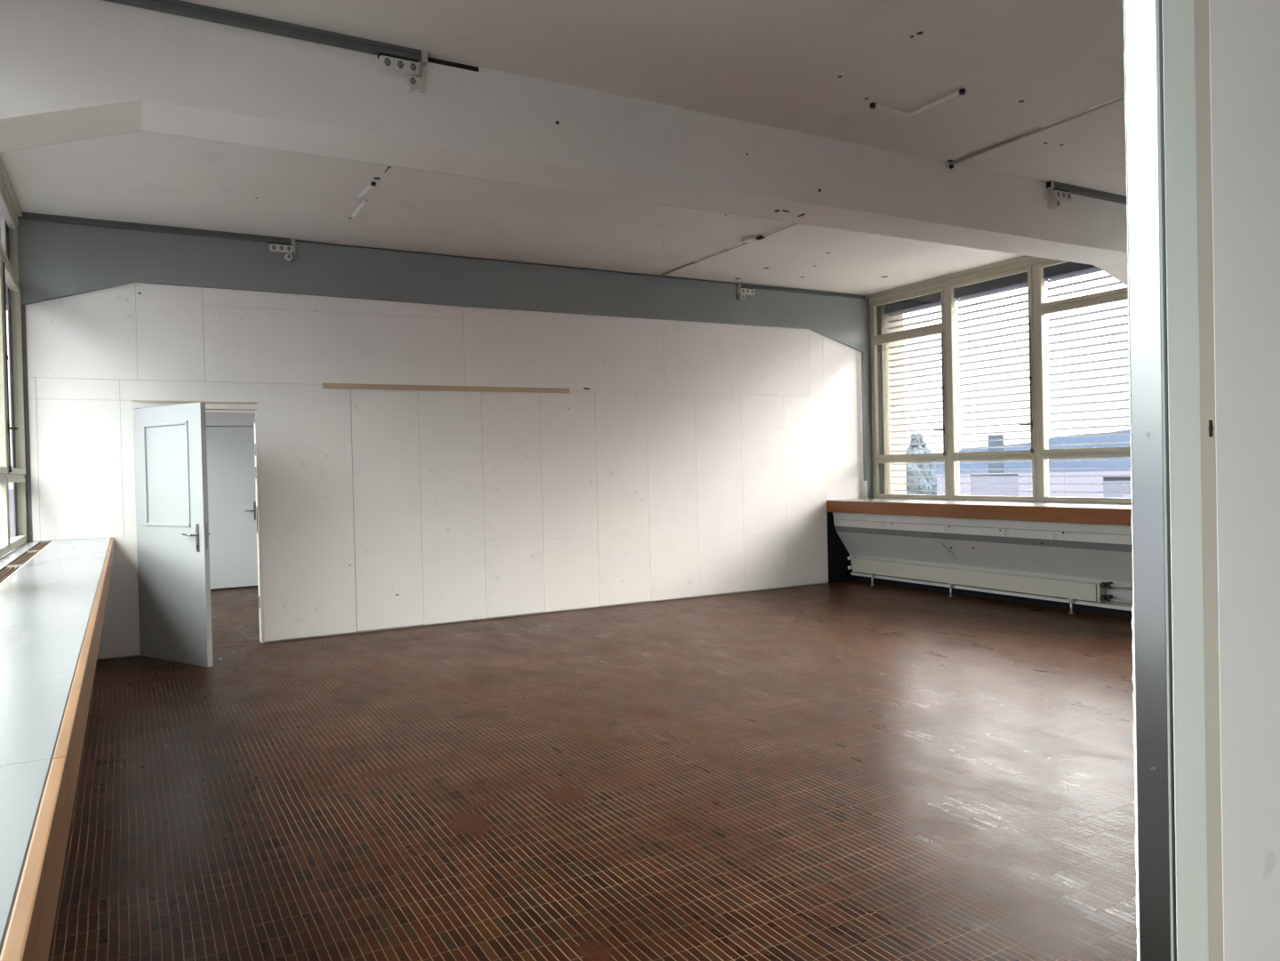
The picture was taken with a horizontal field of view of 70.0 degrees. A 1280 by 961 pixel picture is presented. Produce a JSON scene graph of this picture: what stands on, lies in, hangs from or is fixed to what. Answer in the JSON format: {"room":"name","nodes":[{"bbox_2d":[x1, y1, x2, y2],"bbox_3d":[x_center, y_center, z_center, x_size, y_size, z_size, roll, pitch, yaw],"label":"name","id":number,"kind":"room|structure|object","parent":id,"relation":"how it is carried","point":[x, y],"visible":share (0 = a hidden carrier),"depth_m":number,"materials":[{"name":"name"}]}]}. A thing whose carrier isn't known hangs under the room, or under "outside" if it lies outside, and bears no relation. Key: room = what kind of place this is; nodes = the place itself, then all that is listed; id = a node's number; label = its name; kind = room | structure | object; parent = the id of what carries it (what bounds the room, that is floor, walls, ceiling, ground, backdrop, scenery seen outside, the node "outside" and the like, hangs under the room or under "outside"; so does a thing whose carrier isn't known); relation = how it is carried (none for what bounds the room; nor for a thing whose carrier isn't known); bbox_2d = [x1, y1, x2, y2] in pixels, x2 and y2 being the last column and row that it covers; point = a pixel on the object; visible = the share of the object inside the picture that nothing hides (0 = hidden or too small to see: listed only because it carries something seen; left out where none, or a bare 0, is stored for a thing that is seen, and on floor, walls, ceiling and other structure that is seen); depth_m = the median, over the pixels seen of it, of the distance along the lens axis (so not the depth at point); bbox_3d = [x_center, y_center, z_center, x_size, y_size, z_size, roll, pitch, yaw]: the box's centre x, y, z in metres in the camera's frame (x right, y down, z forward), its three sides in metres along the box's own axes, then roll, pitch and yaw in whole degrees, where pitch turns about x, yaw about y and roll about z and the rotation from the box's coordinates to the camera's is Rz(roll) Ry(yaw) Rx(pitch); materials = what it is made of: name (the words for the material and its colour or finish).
{"room":"empty office room","nodes":[
{"label":"empty office room","id":0,"kind":"room"},
{"bbox_2d":[4,218,17,537],"bbox_3d":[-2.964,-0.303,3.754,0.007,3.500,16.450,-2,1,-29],"label":"column","id":1,"kind":"structure","parent":0,"point":[5,223],"depth_m":6.89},
{"bbox_2d":[206,425,253,426],"bbox_3d":[-3.175,-0.413,13.135,8.712,3.500,0.150,-2,1,-29],"label":"wall","id":2,"kind":"structure","parent":0,"point":[206,426],"depth_m":11.85,"materials":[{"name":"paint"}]},
{"bbox_2d":[205,413,258,590],"bbox_3d":[-5.387,0.095,11.741,1.130,2.620,0.111,-2,1,-29],"label":"door","id":3,"kind":"structure","parent":2,"relation":"in","point":[229,450],"depth_m":11.82,"materials":[{"name":"grey white paint"},{"name":"brushed steel"}]},
{"bbox_2d":[20,282,863,660],"bbox_3d":[-0.986,-0.415,9.241,8.712,3.500,0.123,-2,1,-29],"label":"wall","id":4,"kind":"structure","parent":0,"point":[697,459],"depth_m":8.75,"materials":[{"name":"white paint"}]},
{"bbox_2d":[0,155,22,216],"bbox_3d":[-3.882,-2.034,5.455,0.040,0.038,3.567,-2,1,-29],"label":"trim","id":5,"kind":"structure","parent":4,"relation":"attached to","point":[4,173],"depth_m":6.32,"materials":[{"name":"beige paint"}]},
{"bbox_2d":[131,400,256,403],"bbox_3d":[-3.704,-0.658,7.636,0.940,0.016,0.013,-2,1,-29],"label":"batten","id":6,"kind":"object","parent":4,"relation":"attached to","point":[164,401],"visible":0.99,"depth_m":7.62,"materials":[{"name":"beige wood"}]},
{"bbox_2d":[205,408,263,643],"bbox_3d":[-3.701,0.409,7.716,0.922,2.013,0.121,-2,1,-29],"label":"lining","id":7,"kind":"object","parent":4,"relation":"attached to","point":[207,411],"visible":0.55,"depth_m":7.88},
{"bbox_2d":[133,401,212,666],"bbox_3d":[-3.671,0.415,7.164,0.957,1.997,0.162,-1,1,33],"label":"door","id":8,"kind":"structure","parent":7,"relation":"attached to","point":[171,455],"depth_m":7.11,"materials":[{"name":"white paint"}]},
{"bbox_2d":[253,413,260,607],"bbox_3d":[-3.313,0.254,7.911,0.008,1.700,0.025,-2,1,-29],"label":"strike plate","id":9,"kind":"object","parent":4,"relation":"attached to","point":[253,413],"visible":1,"depth_m":7.90,"materials":[{"name":"silver metal"}]},
{"bbox_2d":[322,383,573,392],"bbox_3d":[-1.750,-0.881,8.730,2.451,0.050,0.020,-2,1,-29],"label":"batten","id":10,"kind":"object","parent":4,"relation":"attached to","point":[324,385],"visible":1,"depth_m":8.66,"materials":[{"name":"brown wood"}]},
{"bbox_2d":[865,255,1035,298],"bbox_3d":[3.671,-2.259,9.701,0.050,0.038,3.567,-2,1,-29],"label":"trim","id":11,"kind":"structure","parent":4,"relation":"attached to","point":[1025,257],"depth_m":10.06,"materials":[{"name":"beige paint"}]},
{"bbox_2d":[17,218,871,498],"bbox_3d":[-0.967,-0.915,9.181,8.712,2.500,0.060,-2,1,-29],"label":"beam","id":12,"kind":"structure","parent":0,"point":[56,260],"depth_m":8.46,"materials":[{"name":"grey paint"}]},
{"bbox_2d":[17,211,295,245],"bbox_3d":[-3.883,-2.051,7.480,2.002,0.054,0.048,-2,1,-29],"label":"rail","id":13,"kind":"object","parent":12,"relation":"attached to","point":[30,216],"visible":0.91,"depth_m":7.42,"materials":[{"name":"grey metal"}]},
{"bbox_2d":[268,242,295,254],"bbox_3d":[-3.097,-2.011,7.917,0.212,0.081,0.056,-2,1,-29],"label":"block","id":14,"kind":"object","parent":12,"relation":"attached to","point":[274,247],"visible":1,"depth_m":7.90,"materials":[{"name":"beige plastic"}]},
{"bbox_2d":[270,243,277,250],"bbox_3d":[-3.149,-2.005,7.864,0.057,0.057,0.008,-2,1,-29],"label":"socket","id":15,"kind":"object","parent":14,"relation":"attached to","point":[273,246],"depth_m":7.86,"materials":[{"name":"white plastic"}]},
{"bbox_2d":[278,244,285,251],"bbox_3d":[-3.095,-2.006,7.895,0.057,0.057,0.008,-2,1,-29],"label":"socket","id":16,"kind":"object","parent":14,"relation":"attached to","point":[281,247],"depth_m":7.89,"materials":[{"name":"white plastic"}]},
{"bbox_2d":[285,245,292,252],"bbox_3d":[-3.041,-2.008,7.925,0.057,0.057,0.008,-2,1,-29],"label":"socket","id":17,"kind":"object","parent":14,"relation":"attached to","point":[288,248],"depth_m":7.92,"materials":[{"name":"white plastic"}]},
{"bbox_2d":[284,253,295,261],"bbox_3d":[-3.041,-1.940,7.949,0.085,0.060,0.056,-2,1,-29],"label":"socket","id":18,"kind":"object","parent":12,"relation":"attached to","point":[288,257],"visible":1,"depth_m":7.93,"materials":[{"name":"beige plastic"}]},
{"bbox_2d":[296,240,735,283],"bbox_3d":[-0.960,-2.155,9.146,4.680,0.013,0.008,-2,1,-29],"label":"rail","id":19,"kind":"object","parent":12,"relation":"attached to","point":[297,240],"visible":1,"depth_m":8.92,"materials":[{"name":"grey metal"}]},
{"bbox_2d":[736,294,744,300],"bbox_3d":[1.138,-2.065,10.298,0.085,0.060,0.056,-2,1,-29],"label":"socket","id":20,"kind":"object","parent":12,"relation":"attached to","point":[740,297],"visible":1,"depth_m":10.28,"materials":[{"name":"beige plastic"}]},
{"bbox_2d":[736,287,754,295],"bbox_3d":[1.196,-2.139,10.331,0.212,0.081,0.056,-2,1,-29],"label":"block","id":21,"kind":"object","parent":12,"relation":"attached to","point":[745,291],"visible":1,"depth_m":10.31,"materials":[{"name":"beige plastic"}]},
{"bbox_2d":[740,288,745,293],"bbox_3d":[1.160,-2.133,10.287,0.057,0.057,0.008,-2,1,-29],"label":"socket","id":22,"kind":"object","parent":21,"relation":"attached to","point":[742,290],"depth_m":10.28,"materials":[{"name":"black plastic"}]},
{"bbox_2d":[736,283,864,298],"bbox_3d":[1.928,-2.217,10.756,1.895,0.041,0.033,-2,1,-29],"label":"rail","id":23,"kind":"object","parent":12,"relation":"attached to","point":[770,288],"visible":1,"depth_m":10.72,"materials":[{"name":"grey metal"}]},
{"bbox_2d":[0,0,1126,295],"bbox_3d":[0.833,-2.292,5.907,9.212,0.250,16.980,-2,1,-29],"label":"ceiling","id":24,"kind":"structure","parent":0,"point":[776,63],"depth_m":5.59,"materials":[{"name":"paint"}]},
{"bbox_2d":[5,281,7,310],"bbox_3d":[-3.352,-2.141,3.497,0.450,0.300,16.480,-2,1,-29],"label":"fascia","id":25,"kind":"object","parent":24,"relation":"attached to","point":[5,282],"depth_m":9.75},
{"bbox_2d":[352,199,367,216],"bbox_3d":[-2.166,-2.102,7.066,0.028,0.026,0.440,-2,1,-29],"label":"conduit","id":26,"kind":"object","parent":24,"relation":"attached to","point":[364,201],"visible":1,"depth_m":7.03,"materials":[{"name":"white plastic"}]},
{"bbox_2d":[356,181,375,199],"bbox_3d":[-1.981,-2.099,6.616,0.033,0.029,0.388,-2,1,-33],"label":"conduit","id":27,"kind":"object","parent":24,"relation":"attached to","point":[372,184],"visible":1,"depth_m":6.58,"materials":[{"name":"white plastic"}]},
{"bbox_2d":[0,0,1127,286],"bbox_3d":[0.877,-1.817,5.853,8.712,0.699,0.404,-2,1,-29],"label":"ceiling beam","id":28,"kind":"structure","parent":24,"relation":"attached to","point":[71,70],"depth_m":4.73,"materials":[{"name":"paint"}]},
{"bbox_2d":[103,0,427,65],"bbox_3d":[-1.929,-2.053,4.015,2.012,0.054,0.048,-2,1,-29],"label":"rail","id":29,"kind":"object","parent":28,"relation":"attached to","point":[176,7],"visible":1,"depth_m":4.15,"materials":[{"name":"grey metal"}]},
{"bbox_2d":[376,53,423,78],"bbox_3d":[-1.161,-2.013,4.442,0.212,0.081,0.056,-2,1,-29],"label":"block","id":30,"kind":"object","parent":28,"relation":"attached to","point":[388,64],"visible":0.96,"depth_m":4.42,"materials":[{"name":"beige plastic"}]},
{"bbox_2d":[381,55,393,69],"bbox_3d":[-1.212,-2.006,4.389,0.057,0.057,0.008,-2,1,-29],"label":"socket","id":31,"kind":"object","parent":30,"relation":"attached to","point":[387,60],"depth_m":4.39,"materials":[{"name":"white plastic"}]},
{"bbox_2d":[393,57,406,71],"bbox_3d":[-1.159,-2.008,4.420,0.057,0.057,0.008,-2,1,-29],"label":"socket","id":32,"kind":"object","parent":30,"relation":"attached to","point":[399,63],"depth_m":4.42,"materials":[{"name":"white plastic"}]},
{"bbox_2d":[407,60,418,74],"bbox_3d":[-1.105,-2.010,4.450,0.057,0.057,0.008,-2,1,-29],"label":"socket","id":33,"kind":"object","parent":30,"relation":"attached to","point":[412,66],"depth_m":4.45,"materials":[{"name":"white plastic"}]},
{"bbox_2d":[404,75,423,92],"bbox_3d":[-1.105,-1.942,4.474,0.085,0.060,0.056,-2,1,-29],"label":"socket","id":34,"kind":"object","parent":28,"relation":"attached to","point":[412,84],"visible":1,"depth_m":4.46,"materials":[{"name":"beige plastic"}]},
{"bbox_2d":[424,62,483,91],"bbox_3d":[-0.933,-2.030,4.602,0.298,0.095,0.004,-2,1,-29],"label":"patch","id":35,"kind":"structure","parent":28,"relation":"attached to","point":[435,73],"depth_m":4.60,"materials":[{"name":"paint"}]},
{"bbox_2d":[427,56,821,216],"bbox_3d":[-0.008,-1.916,5.270,2.560,0.432,0.266,-2,1,-29],"label":"marks","id":36,"kind":"structure","parent":28,"relation":"attached to","point":[429,60],"depth_m":4.61,"materials":[{"name":"black plastic"}]},
{"bbox_2d":[1047,199,1060,208],"bbox_3d":[3.096,-2.067,6.835,0.085,0.060,0.056,-2,1,-29],"label":"socket","id":37,"kind":"object","parent":28,"relation":"attached to","point":[1052,204],"visible":1,"depth_m":6.82,"materials":[{"name":"beige plastic"}]},
{"bbox_2d":[1048,188,1071,202],"bbox_3d":[3.154,-2.141,6.868,0.212,0.081,0.056,-2,1,-29],"label":"block","id":38,"kind":"object","parent":28,"relation":"attached to","point":[1064,196],"visible":1,"depth_m":6.84,"materials":[{"name":"beige plastic"}]},
{"bbox_2d":[1055,190,1060,198],"bbox_3d":[3.118,-2.135,6.824,0.057,0.057,0.008,-2,1,-29],"label":"socket","id":39,"kind":"object","parent":38,"relation":"attached to","point":[1057,192],"depth_m":6.82,"materials":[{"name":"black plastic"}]},
{"bbox_2d":[1060,191,1065,199],"bbox_3d":[3.172,-2.137,6.855,0.057,0.057,0.008,-2,1,-29],"label":"socket","id":40,"kind":"object","parent":38,"relation":"attached to","point":[1062,193],"depth_m":6.85,"materials":[{"name":"white plastic"}]},
{"bbox_2d":[1065,192,1071,200],"bbox_3d":[3.226,-2.139,6.885,0.057,0.057,0.008,-2,1,-29],"label":"socket","id":41,"kind":"object","parent":38,"relation":"attached to","point":[1068,195],"depth_m":6.88,"materials":[{"name":"white plastic"}]},
{"bbox_2d":[1045,180,1126,204],"bbox_3d":[3.875,-2.226,7.278,1.910,0.054,0.048,-2,1,-29],"label":"rail","id":42,"kind":"object","parent":28,"relation":"attached to","point":[1071,188],"visible":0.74,"depth_m":7.01,"materials":[{"name":"grey metal"}]},
{"bbox_2d":[255,31,1063,279],"bbox_3d":[1.019,-2.193,7.427,4.724,0.013,6.353,-1,1,44],"label":"marks","id":43,"kind":"structure","parent":24,"relation":"attached to","point":[920,32],"depth_m":6.18,"materials":[{"name":"black plastic"}]},
{"bbox_2d":[657,223,799,277],"bbox_3d":[1.076,-2.189,8.248,0.034,0.024,3.570,-2,1,-29],"label":"conduit","id":44,"kind":"object","parent":24,"relation":"attached to","point":[793,224],"visible":0.59,"depth_m":8.74,"materials":[{"name":"grey metal"}]},
{"bbox_2d":[741,235,764,243],"bbox_3d":[1.008,-2.182,8.277,0.120,0.035,0.240,-2,1,-29],"label":"junction box","id":45,"kind":"object","parent":24,"relation":"attached to","point":[745,240],"visible":1,"depth_m":8.23,"materials":[{"name":"beige plastic"}]},
{"bbox_2d":[869,88,965,116],"bbox_3d":[1.563,-2.163,5.183,0.347,0.029,0.416,-2,1,-29],"label":"conduit","id":46,"kind":"object","parent":24,"relation":"attached to","point":[961,92],"visible":1,"depth_m":5.28,"materials":[{"name":"white plastic"}]},
{"bbox_2d":[949,94,1124,168],"bbox_3d":[3.026,-2.182,4.780,0.034,0.043,3.566,-2,1,-29],"label":"conduit","id":47,"kind":"object","parent":24,"relation":"attached to","point":[1040,129],"visible":0.62,"depth_m":5.70,"materials":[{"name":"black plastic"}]},
{"bbox_2d":[48,580,1137,960],"bbox_3d":[0.917,1.407,5.953,9.212,0.150,16.980,-2,1,-29],"label":"floor","id":48,"kind":"structure","parent":0,"point":[854,770],"depth_m":4.11,"materials":[{"name":"tile"}]},
{"bbox_2d":[212,641,261,647],"bbox_3d":[-3.658,1.413,7.688,0.884,0.004,0.035,-2,1,-29],"label":"threshold","id":49,"kind":"object","parent":48,"relation":"on","point":[260,642],"visible":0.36,"depth_m":7.81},
{"bbox_2d":[847,555,1112,613],"bbox_3d":[3.352,1.067,9.593,0.095,0.327,3.380,-2,1,-29],"label":"radiator","id":50,"kind":"object","parent":48,"relation":"on","point":[1072,590],"visible":1,"depth_m":9.22,"materials":[{"name":"metal"}]},
{"bbox_2d":[1110,584,1132,589],"bbox_3d":[5.183,0.931,6.343,0.028,0.028,4.080,-2,1,-29],"label":"pipe","id":51,"kind":"object","parent":50,"relation":"attached to","point":[1111,585],"visible":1,"depth_m":8.02,"materials":[{"name":"white metal"}]},
{"bbox_2d":[1110,598,1132,604],"bbox_3d":[5.186,1.061,6.345,0.028,0.028,4.080,-2,1,-29],"label":"pipe","id":52,"kind":"object","parent":50,"relation":"attached to","point":[1111,599],"visible":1,"depth_m":8.03,"materials":[{"name":"white metal"}]},
{"bbox_2d":[832,512,1132,610],"bbox_3d":[4.310,0.758,7.788,0.337,0.777,7.555,-2,1,-29],"label":"wall","id":53,"kind":"structure","parent":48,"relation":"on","point":[1095,556],"depth_m":9.03,"materials":[{"name":"white paint"}]},
{"bbox_2d":[1155,0,1223,960],"bbox_3d":[0.643,-0.352,1.082,0.099,3.500,0.013,-2,1,-29],"label":"door frame","id":54,"kind":"structure","parent":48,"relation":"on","point":[1182,26],"depth_m":1.08,"materials":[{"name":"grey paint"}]},
{"bbox_2d":[876,304,906,494],"bbox_3d":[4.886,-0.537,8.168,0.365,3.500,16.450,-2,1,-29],"label":"window","id":55,"kind":"structure","parent":0,"point":[885,472],"depth_m":11.24,"materials":[{"name":"glass"}]},
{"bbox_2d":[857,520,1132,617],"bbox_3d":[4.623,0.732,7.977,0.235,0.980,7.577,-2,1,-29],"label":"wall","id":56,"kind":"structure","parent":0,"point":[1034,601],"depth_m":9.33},
{"bbox_2d":[826,498,1131,525],"bbox_3d":[4.408,0.297,7.855,0.706,0.138,7.574,-2,1,-29],"label":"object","id":57,"kind":"object","parent":56,"relation":"on","point":[1085,513],"visible":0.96,"depth_m":8.96,"materials":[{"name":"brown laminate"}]},
{"bbox_2d":[861,352,866,498],"bbox_3d":[2.742,-0.675,11.213,0.047,1.800,0.048,-2,1,-29],"label":"riser pipe","id":58,"kind":"object","parent":57,"relation":"on","point":[862,364],"visible":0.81,"depth_m":11.20,"materials":[{"name":"grey metal"}]},
{"bbox_2d":[1208,0,1279,960],"bbox_3d":[1.754,-0.386,1.707,2.450,3.500,0.012,-2,1,-29],"label":"wall","id":59,"kind":"structure","parent":0,"point":[1244,35],"depth_m":1.14,"materials":[{"name":"white paint"}]},
{"bbox_3d":[-1.736,0.922,2.160,0.397,0.795,11.467,-2,1,-29],"label":"wall panel","id":60,"kind":"object","parent":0,"visible":0},
{"bbox_2d":[0,537,113,831],"bbox_3d":[-2.837,0.527,4.285,0.580,0.132,6.697,-2,1,-29],"label":"windowsill","id":61,"kind":"structure","parent":60,"relation":"on","point":[53,594],"depth_m":2.58,"materials":[{"name":"white laminate"}]},
{"bbox_2d":[0,540,54,583],"bbox_3d":[-3.762,0.505,5.608,0.094,0.076,3.477,-2,1,-29],"label":"vent grille","id":62,"kind":"object","parent":61,"relation":"attached to","point":[12,568],"depth_m":5.44,"materials":[{"name":"brown wood"}]},
{"bbox_3d":[3.636,-0.442,2.789,6.977,3.500,0.030,-2,1,-29],"label":"wall partition","id":63,"kind":"structure","parent":0,"visible":0},
{"bbox_2d":[1122,0,1170,960],"bbox_3d":[0.594,-0.351,1.079,0.013,3.500,0.042,-2,1,-29],"label":"door frame","id":64,"kind":"object","parent":63,"relation":"attached to","point":[1149,695],"visible":1,"depth_m":1.08,"materials":[{"name":"metal"}]},
{"bbox_3d":[4.834,0.731,8.097,0.250,0.970,16.480,-2,1,-29],"label":"wall","id":65,"kind":"structure","parent":0,"visible":0},
{"bbox_2d":[868,298,873,498],"bbox_3d":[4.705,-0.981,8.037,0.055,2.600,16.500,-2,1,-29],"label":"column","id":66,"kind":"structure","parent":65,"relation":"attached to","point":[868,299],"depth_m":11.28,"materials":[{"name":"grey paint"}]},
{"bbox_2d":[869,280,950,500],"bbox_3d":[3.145,-1.028,10.745,0.117,2.499,1.200,-2,1,-29],"label":"window","id":67,"kind":"structure","parent":65,"relation":"in","point":[876,340],"depth_m":10.72,"materials":[{"name":"beige paint"}]},
{"bbox_2d":[884,291,959,495],"bbox_3d":[3.325,-1.013,10.770,0.120,2.460,1.046,-2,1,-29],"label":"blind","id":68,"kind":"object","parent":67,"relation":"attached to","point":[933,300],"visible":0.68,"depth_m":10.78,"materials":[{"name":"metal"}]},
{"bbox_2d":[944,257,1038,502],"bbox_3d":[3.718,-1.029,9.726,0.117,2.499,1.140,-2,1,-29],"label":"window","id":69,"kind":"structure","parent":65,"relation":"in","point":[1028,266],"depth_m":9.68,"materials":[{"name":"beige paint"}]},
{"bbox_2d":[953,272,1048,496],"bbox_3d":[3.867,-1.014,9.807,0.120,2.460,1.136,-2,1,-29],"label":"blind","id":70,"kind":"object","parent":69,"relation":"attached to","point":[1018,281],"visible":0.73,"depth_m":9.83,"materials":[{"name":"metal"}]},
{"bbox_2d":[1033,256,1131,503],"bbox_3d":[4.316,-1.030,8.713,0.067,2.499,1.212,-2,1,-29],"label":"window","id":71,"kind":"structure","parent":65,"relation":"in","point":[1042,308],"depth_m":9.08,"materials":[{"name":"beige paint"}]},
{"bbox_2d":[1043,261,1130,494],"bbox_3d":[4.445,-1.014,8.777,0.120,2.460,1.198,-2,1,-29],"label":"blind","id":72,"kind":"object","parent":71,"relation":"attached to","point":[1069,269],"visible":0.56,"depth_m":8.93,"materials":[{"name":"metal"}]},
{"label":"outside","id":73,"kind":"structure","parent":0,"visible":0},
{"bbox_2d":[8,471,1130,538],"bbox_3d":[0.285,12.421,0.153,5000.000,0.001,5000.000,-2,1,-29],"label":"ground","id":74,"kind":"structure","parent":73,"point":[1091,479],"depth_m":471.75,"materials":[{"name":"white"}]},
{"bbox_2d":[905,432,937,495],"bbox_3d":[18.198,4.072,59.325,3.019,14.419,2.922,-2,1,-33],"label":"conifer","id":75,"kind":"object","parent":74,"relation":"on","point":[918,439],"visible":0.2,"depth_m":58.51,"materials":[{"name":"green plant"}]},
{"bbox_2d":[970,472,1018,495],"bbox_3d":[45.955,4.519,118.483,5.445,10.800,14.000,-1,1,21],"label":"building","id":76,"kind":"structure","parent":74,"relation":"on","point":[980,480],"depth_m":111.94,"materials":[{"name":"white"}]},
{"bbox_2d":[987,434,1004,472],"bbox_3d":[111.422,-3.867,286.040,4.503,20.450,14.000,-1,1,21],"label":"building","id":77,"kind":"structure","parent":74,"relation":"on","point":[999,465],"depth_m":279.44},
{"bbox_2d":[934,429,1130,474],"bbox_3d":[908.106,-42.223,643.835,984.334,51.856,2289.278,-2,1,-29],"label":"range","id":78,"kind":"object","parent":74,"relation":"on","point":[1121,437],"visible":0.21,"depth_m":996.75,"materials":[{"name":"blue"}]},
{"bbox_2d":[1103,472,1131,497],"bbox_3d":[43.132,5.010,69.539,12.813,11.150,14.060,-1,1,32],"label":"building","id":79,"kind":"structure","parent":74,"relation":"on","point":[1106,479],"depth_m":66.50,"materials":[{"name":"white"}]},
{"bbox_3d":[-2.975,0.986,3.707,0.250,0.925,16.480,-2,1,-29],"label":"wall","id":80,"kind":"structure","parent":0,"visible":0},
{"bbox_2d":[0,240,8,558],"bbox_3d":[-3.889,-0.790,5.449,0.067,2.524,1.140,-2,1,-29],"label":"window","id":81,"kind":"structure","parent":80,"relation":"in","point":[4,469],"depth_m":5.89,"materials":[{"name":"beige paint"}]},
{"bbox_2d":[0,173,26,551],"bbox_3d":[-4.452,-0.790,6.503,0.117,2.524,1.250,-2,1,-29],"label":"window","id":82,"kind":"structure","parent":80,"relation":"in","point":[10,268],"depth_m":6.96,"materials":[{"name":"beige paint"}]},
{"bbox_2d":[0,757,68,960],"bbox_3d":[-0.025,0.525,-0.718,0.580,0.130,4.774,-2,1,-29],"label":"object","id":83,"kind":"structure","parent":80,"relation":"attached to","point":[34,814],"depth_m":1.16,"materials":[{"name":"white laminate"}]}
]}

